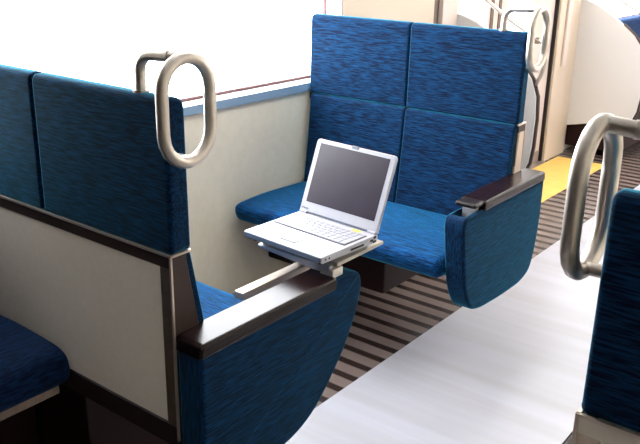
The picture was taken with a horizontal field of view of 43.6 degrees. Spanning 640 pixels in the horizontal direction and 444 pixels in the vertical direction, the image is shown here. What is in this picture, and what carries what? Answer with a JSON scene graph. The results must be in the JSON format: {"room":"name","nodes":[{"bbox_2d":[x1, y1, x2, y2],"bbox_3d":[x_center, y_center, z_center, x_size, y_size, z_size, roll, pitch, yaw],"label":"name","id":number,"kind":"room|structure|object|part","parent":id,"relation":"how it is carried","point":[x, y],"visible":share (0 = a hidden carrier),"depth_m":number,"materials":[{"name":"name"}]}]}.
{"room":"train carriage","nodes":[
{"label":"train carriage","id":0,"kind":"room"},
{"bbox_2d":[184,0,596,293],"bbox_3d":[0.347,-1.000,3.987,0.085,2.250,10.000,16,24,35],"label":"wall","id":1,"kind":"structure","parent":0,"point":[259,147],"depth_m":3.32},
{"bbox_2d":[180,0,341,116],"bbox_3d":[-0.595,-0.849,2.738,0.090,1.014,2.160,16,24,35],"label":"window","id":2,"kind":"structure","parent":1,"relation":"in","point":[257,92],"depth_m":3.29,"materials":[{"name":"white metal"}]},
{"bbox_3d":[-0.597,-0.386,2.897,0.074,0.036,2.160,16,24,35],"label":"sill","id":3,"kind":"part","parent":2,"relation":"part of","materials":[{"name":"blue"}]},
{"bbox_3d":[-0.591,-0.865,2.730,0.070,0.978,2.160,16,24,35],"label":"frame","id":4,"kind":"part","parent":2,"relation":"part of","materials":[{"name":"white"}]},
{"bbox_2d":[342,0,434,23],"bbox_3d":[0.348,-1.091,3.869,0.012,1.400,0.810,16,24,35],"label":"trim","id":5,"kind":"structure","parent":1,"relation":"attached to","point":[422,11],"depth_m":3.89,"materials":[{"name":"beige"}]},
{"bbox_2d":[438,0,457,25],"bbox_3d":[0.685,-0.968,4.362,0.030,1.950,0.160,16,24,35],"label":"trim","id":6,"kind":"structure","parent":1,"relation":"attached to","point":[447,15],"depth_m":4.28,"materials":[{"name":"beige plastic"}]},
{"bbox_2d":[433,0,559,163],"bbox_3d":[1.089,-1.153,4.904,0.062,1.950,1.688,16,24,35],"label":"door","id":7,"kind":"structure","parent":1,"relation":"in","point":[490,18],"depth_m":5.46,"materials":[{"name":"beige metal"}]},
{"bbox_3d":[0.869,-1.418,4.517,0.037,0.806,0.371,16,24,35],"label":"pane frame","id":8,"kind":"part","parent":7,"relation":"part of","materials":[{"name":"white"}]},
{"bbox_3d":[1.259,-1.578,4.989,0.037,0.806,0.396,16,24,35],"label":"pane frame","id":9,"kind":"part","parent":7,"relation":"part of","materials":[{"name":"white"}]},
{"bbox_3d":[1.303,-0.374,5.510,0.037,0.085,0.908,16,24,35],"label":"kick plate","id":10,"kind":"part","parent":7,"relation":"part of","materials":[{"name":"brown"}]},
{"bbox_2d":[456,0,547,168],"bbox_3d":[0.954,-0.743,4.354,0.558,1.126,0.035,16,24,35],"label":"wall","id":11,"kind":"structure","parent":1,"relation":"attached to","point":[532,102],"depth_m":4.25,"materials":[{"name":"grey"}]},
{"bbox_3d":[0.961,-1.020,4.255,0.556,0.538,0.021,16,24,35],"label":"handrail","id":12,"kind":"part","parent":11,"relation":"part of","materials":[{"name":"metal"}]},
{"bbox_3d":[1.079,-0.581,4.306,0.212,0.697,0.024,16,24,35],"label":"edge trim","id":13,"kind":"part","parent":11,"relation":"part of","materials":[{"name":"brown"}]},
{"bbox_2d":[529,161,544,168],"bbox_3d":[1.106,-0.228,5.205,0.050,0.006,1.680,16,24,35],"label":"trim","id":14,"kind":"structure","parent":1,"relation":"attached to","point":[538,163],"depth_m":5.74,"materials":[{"name":"brown"}]},
{"bbox_2d":[542,0,581,160],"bbox_3d":[1.748,-1.406,5.651,0.030,1.950,0.366,16,24,35],"label":"trim","id":15,"kind":"structure","parent":1,"relation":"attached to","point":[561,76],"depth_m":5.77,"materials":[{"name":"beige"}]},
{"bbox_2d":[560,0,573,65],"bbox_3d":[1.740,-1.707,5.482,0.020,1.270,0.065,16,24,35],"label":"trim","id":16,"kind":"structure","parent":1,"relation":"attached to","point":[570,2],"depth_m":5.60,"materials":[{"name":"beige plastic"}]},
{"bbox_2d":[533,156,601,202],"bbox_3d":[1.386,-0.229,5.228,0.363,0.003,1.740,16,24,35],"label":"floor marking","id":17,"kind":"object","parent":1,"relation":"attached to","point":[556,170],"depth_m":5.54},
{"bbox_2d":[566,0,639,124],"bbox_3d":[2.077,-1.206,5.716,0.558,1.126,0.035,16,24,35],"label":"wall","id":18,"kind":"structure","parent":1,"relation":"attached to","point":[606,69],"depth_m":5.74,"materials":[{"name":"grey paint"}]},
{"bbox_3d":[2.084,-1.483,5.617,0.556,0.538,0.021,16,24,35],"label":"handrail","id":19,"kind":"part","parent":18,"relation":"part of","materials":[{"name":"metal"}]},
{"bbox_3d":[2.203,-1.044,5.668,0.212,0.697,0.024,16,24,35],"label":"edge trim","id":20,"kind":"part","parent":18,"relation":"part of","materials":[{"name":"brown"}]},
{"bbox_2d":[596,0,639,18],"bbox_3d":[2.664,-2.191,6.690,0.090,1.014,1.950,16,24,35],"label":"window","id":21,"kind":"structure","parent":1,"relation":"in","point":[597,1],"depth_m":6.81,"materials":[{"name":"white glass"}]},
{"bbox_2d":[314,141,639,408],"bbox_3d":[1.497,0.409,3.517,3.007,0.050,10.000,16,24,35],"label":"floor","id":22,"kind":"structure","parent":0,"point":[383,324],"depth_m":3.49,"materials":[{"name":"rubber"}]},
{"bbox_2d":[0,315,69,443],"bbox_3d":[-1.541,0.556,1.380,0.603,0.895,2.196,16,24,35],"label":"seat","id":23,"kind":"object","parent":22,"relation":"on","point":[33,368],"visible":1,"depth_m":2.01,"materials":[{"name":"blue woven fabric"},{"name":"beige laminate"},{"name":"dark bronze metal"}]},
{"bbox_3d":[-1.363,0.712,1.283,0.022,0.025,2.191,16,24,35],"label":"rail","id":24,"kind":"part","parent":23,"relation":"part of","materials":[{"name":"brown metal"}]},
{"bbox_2d":[0,49,382,443],"bbox_3d":[-0.470,0.097,2.272,1.075,1.302,0.766,16,24,35],"label":"seat","id":25,"kind":"object","parent":22,"relation":"on","point":[96,261],"visible":0.94,"depth_m":1.87,"materials":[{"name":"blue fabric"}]},
{"bbox_3d":[-0.711,0.169,2.062,0.956,0.394,0.027,16,24,35],"label":"panel","id":26,"kind":"part","parent":25,"relation":"part of","materials":[{"name":"beige plastic"}]},
{"bbox_3d":[-0.690,-0.025,1.988,0.990,0.029,0.045,16,24,35],"label":"rail","id":27,"kind":"part","parent":25,"relation":"part of","materials":[{"name":"brown"}]},
{"bbox_3d":[-0.690,0.171,2.060,0.992,0.456,0.059,16,24,35],"label":"edge trim","id":28,"kind":"part","parent":25,"relation":"part of","materials":[{"name":"beige plastic"}]},
{"bbox_3d":[-0.698,0.381,2.132,0.989,0.061,0.046,16,24,35],"label":"rail","id":29,"kind":"part","parent":25,"relation":"part of","materials":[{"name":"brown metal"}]},
{"bbox_3d":[-0.319,-0.293,1.604,0.148,0.110,0.023,16,24,35],"label":"handle arm","id":30,"kind":"part","parent":25,"relation":"part of","materials":[{"name":"metal"}]},
{"bbox_3d":[-0.297,0.272,1.803,0.028,0.452,0.098,16,24,35],"label":"panel","id":31,"kind":"part","parent":25,"relation":"part of","materials":[{"name":"brown"}]},
{"bbox_3d":[-0.263,-0.220,1.582,0.026,0.235,0.153,16,24,35],"label":"grab handle","id":32,"kind":"part","parent":25,"relation":"part of","materials":[{"name":"metal"}]},
{"bbox_3d":[-0.450,0.193,1.944,0.451,0.401,0.094,16,24,35],"label":"backrest","id":33,"kind":"part","parent":25,"relation":"part of","materials":[{"name":"blue fabric"}]},
{"bbox_2d":[196,281,245,318],"bbox_3d":[-0.506,0.284,2.346,0.962,0.097,0.483,16,24,35],"label":"seat cushion","id":34,"kind":"object","parent":25,"relation":"on","point":[213,300],"depth_m":2.37,"materials":[{"name":"blue fabric"}]},
{"bbox_3d":[-0.141,0.211,1.913,0.094,0.037,0.488,16,24,35],"label":"armrest","id":35,"kind":"part","parent":25,"relation":"part of","materials":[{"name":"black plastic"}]},
{"bbox_3d":[-0.103,0.383,2.020,0.077,0.407,0.601,16,24,35],"label":"panel","id":36,"kind":"part","parent":25,"relation":"part of","materials":[{"name":"blue fabric"}]},
{"bbox_3d":[-0.122,0.152,2.136,0.031,0.021,0.275,16,24,35],"label":"tray rail","id":37,"kind":"part","parent":25,"relation":"part of","materials":[{"name":"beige metal"}]},
{"bbox_2d":[244,139,397,264],"bbox_3d":[0.001,-0.065,2.183,0.288,0.241,0.309,18,26,39],"label":"laptop","id":38,"kind":"object","parent":25,"relation":"on","point":[349,185],"visible":1,"depth_m":2.21,"materials":[{"name":"grey plastic"}]},
{"bbox_3d":[0.077,-0.106,2.257,0.287,0.205,0.084,18,26,39],"label":"screen lid","id":39,"kind":"part","parent":38,"relation":"part of","materials":[{"name":"grey plastic"}]},
{"bbox_2d":[235,5,550,308],"bbox_3d":[0.245,-0.277,3.108,1.075,1.132,0.638,16,24,35],"label":"seat","id":40,"kind":"object","parent":22,"relation":"on","point":[447,101],"visible":0.96,"depth_m":3.08,"materials":[{"name":"blue fabric"}]},
{"bbox_2d":[235,181,446,277],"bbox_3d":[0.169,0.006,3.165,0.962,0.097,0.483,16,24,35],"label":"seat cushion","id":41,"kind":"object","parent":40,"relation":"on","point":[411,231],"depth_m":3.04,"materials":[{"name":"blue fabric"}]},
{"bbox_3d":[0.141,-0.320,3.417,0.484,0.401,0.074,16,24,35],"label":"backrest","id":42,"kind":"part","parent":40,"relation":"part of","materials":[{"name":"blue fabric"}]},
{"bbox_3d":[0.362,-0.458,3.262,0.990,0.029,0.057,16,24,35],"label":"rail","id":43,"kind":"part","parent":40,"relation":"part of","materials":[{"name":"blue fabric"}]},
{"bbox_3d":[0.520,-0.213,3.140,0.476,0.401,0.074,16,24,35],"label":"backrest","id":44,"kind":"part","parent":40,"relation":"part of","materials":[{"name":"blue fabric"}]},
{"bbox_3d":[0.631,0.090,2.914,0.077,0.395,0.638,16,24,35],"label":"panel","id":45,"kind":"part","parent":40,"relation":"part of","materials":[{"name":"blue fabric"}]},
{"bbox_3d":[0.671,-0.123,2.897,0.094,0.037,0.500,16,24,35],"label":"armrest","id":46,"kind":"part","parent":40,"relation":"part of","materials":[{"name":"black plastic"}]},
{"bbox_3d":[0.728,-0.150,3.046,0.028,0.452,0.080,16,24,35],"label":"panel","id":47,"kind":"part","parent":40,"relation":"part of","materials":[{"name":"beige metal"}]},
{"bbox_3d":[0.717,-0.720,2.860,0.148,0.110,0.023,16,24,35],"label":"handle arm","id":48,"kind":"part","parent":40,"relation":"part of","materials":[{"name":"metal"}]},
{"bbox_3d":[0.356,-0.260,3.329,0.992,0.456,0.071,16,24,35],"label":"edge trim","id":49,"kind":"part","parent":40,"relation":"part of","materials":[{"name":"beige"}]},
{"bbox_3d":[0.773,-0.646,2.838,0.026,0.235,0.153,16,24,35],"label":"grab handle","id":50,"kind":"part","parent":40,"relation":"part of","materials":[{"name":"metal"}]},
{"bbox_2d":[285,185,639,443],"bbox_3d":[1.498,0.385,3.509,1.375,0.002,9.998,16,24,35],"label":"aisle floor","id":51,"kind":"structure","parent":22,"relation":"on","point":[511,368],"depth_m":2.92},
{"bbox_2d":[560,113,639,443],"bbox_3d":[0.899,0.515,1.171,1.075,1.302,0.649,16,24,35],"label":"seat","id":52,"kind":"object","parent":22,"relation":"on","point":[609,412],"visible":1,"depth_m":1.08,"materials":[{"name":"blue woven fabric"},{"name":"satin steel metal"},{"name":"dark brown plastic"}]},
{"bbox_3d":[0.492,0.399,1.420,0.094,0.037,0.488,16,24,35],"label":"armrest","id":53,"kind":"part","parent":52,"relation":"part of","materials":[{"name":"black plastic"}]},
{"bbox_3d":[0.370,-0.032,1.089,0.026,0.235,0.153,16,24,35],"label":"grab handle","id":54,"kind":"part","parent":52,"relation":"part of","materials":[{"name":"metal"}]},
{"bbox_3d":[0.771,0.590,0.962,0.992,0.456,0.059,16,24,35],"label":"edge trim","id":55,"kind":"part","parent":52,"relation":"part of","materials":[{"name":"beige plastic"}]},
{"bbox_3d":[0.773,0.395,0.888,0.990,0.029,0.045,16,24,35],"label":"rail","id":56,"kind":"part","parent":52,"relation":"part of","materials":[{"name":"beige plastic"}]},
{"bbox_3d":[0.429,-0.073,1.026,0.148,0.110,0.023,16,24,35],"label":"handle arm","id":57,"kind":"part","parent":52,"relation":"part of","materials":[{"name":"metal"}]},
{"bbox_2d":[565,15,639,150],"bbox_3d":[2.843,-1.249,6.695,0.603,0.895,2.360,16,24,35],"label":"seat","id":58,"kind":"object","parent":22,"relation":"on","point":[573,132],"visible":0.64,"depth_m":6.09,"materials":[{"name":"blue fabric"}]},
{"bbox_3d":[2.667,-1.516,6.749,0.127,0.435,2.360,16,24,35],"label":"backrest","id":59,"kind":"part","parent":58,"relation":"part of","materials":[{"name":"blue fabric"}]}
]}

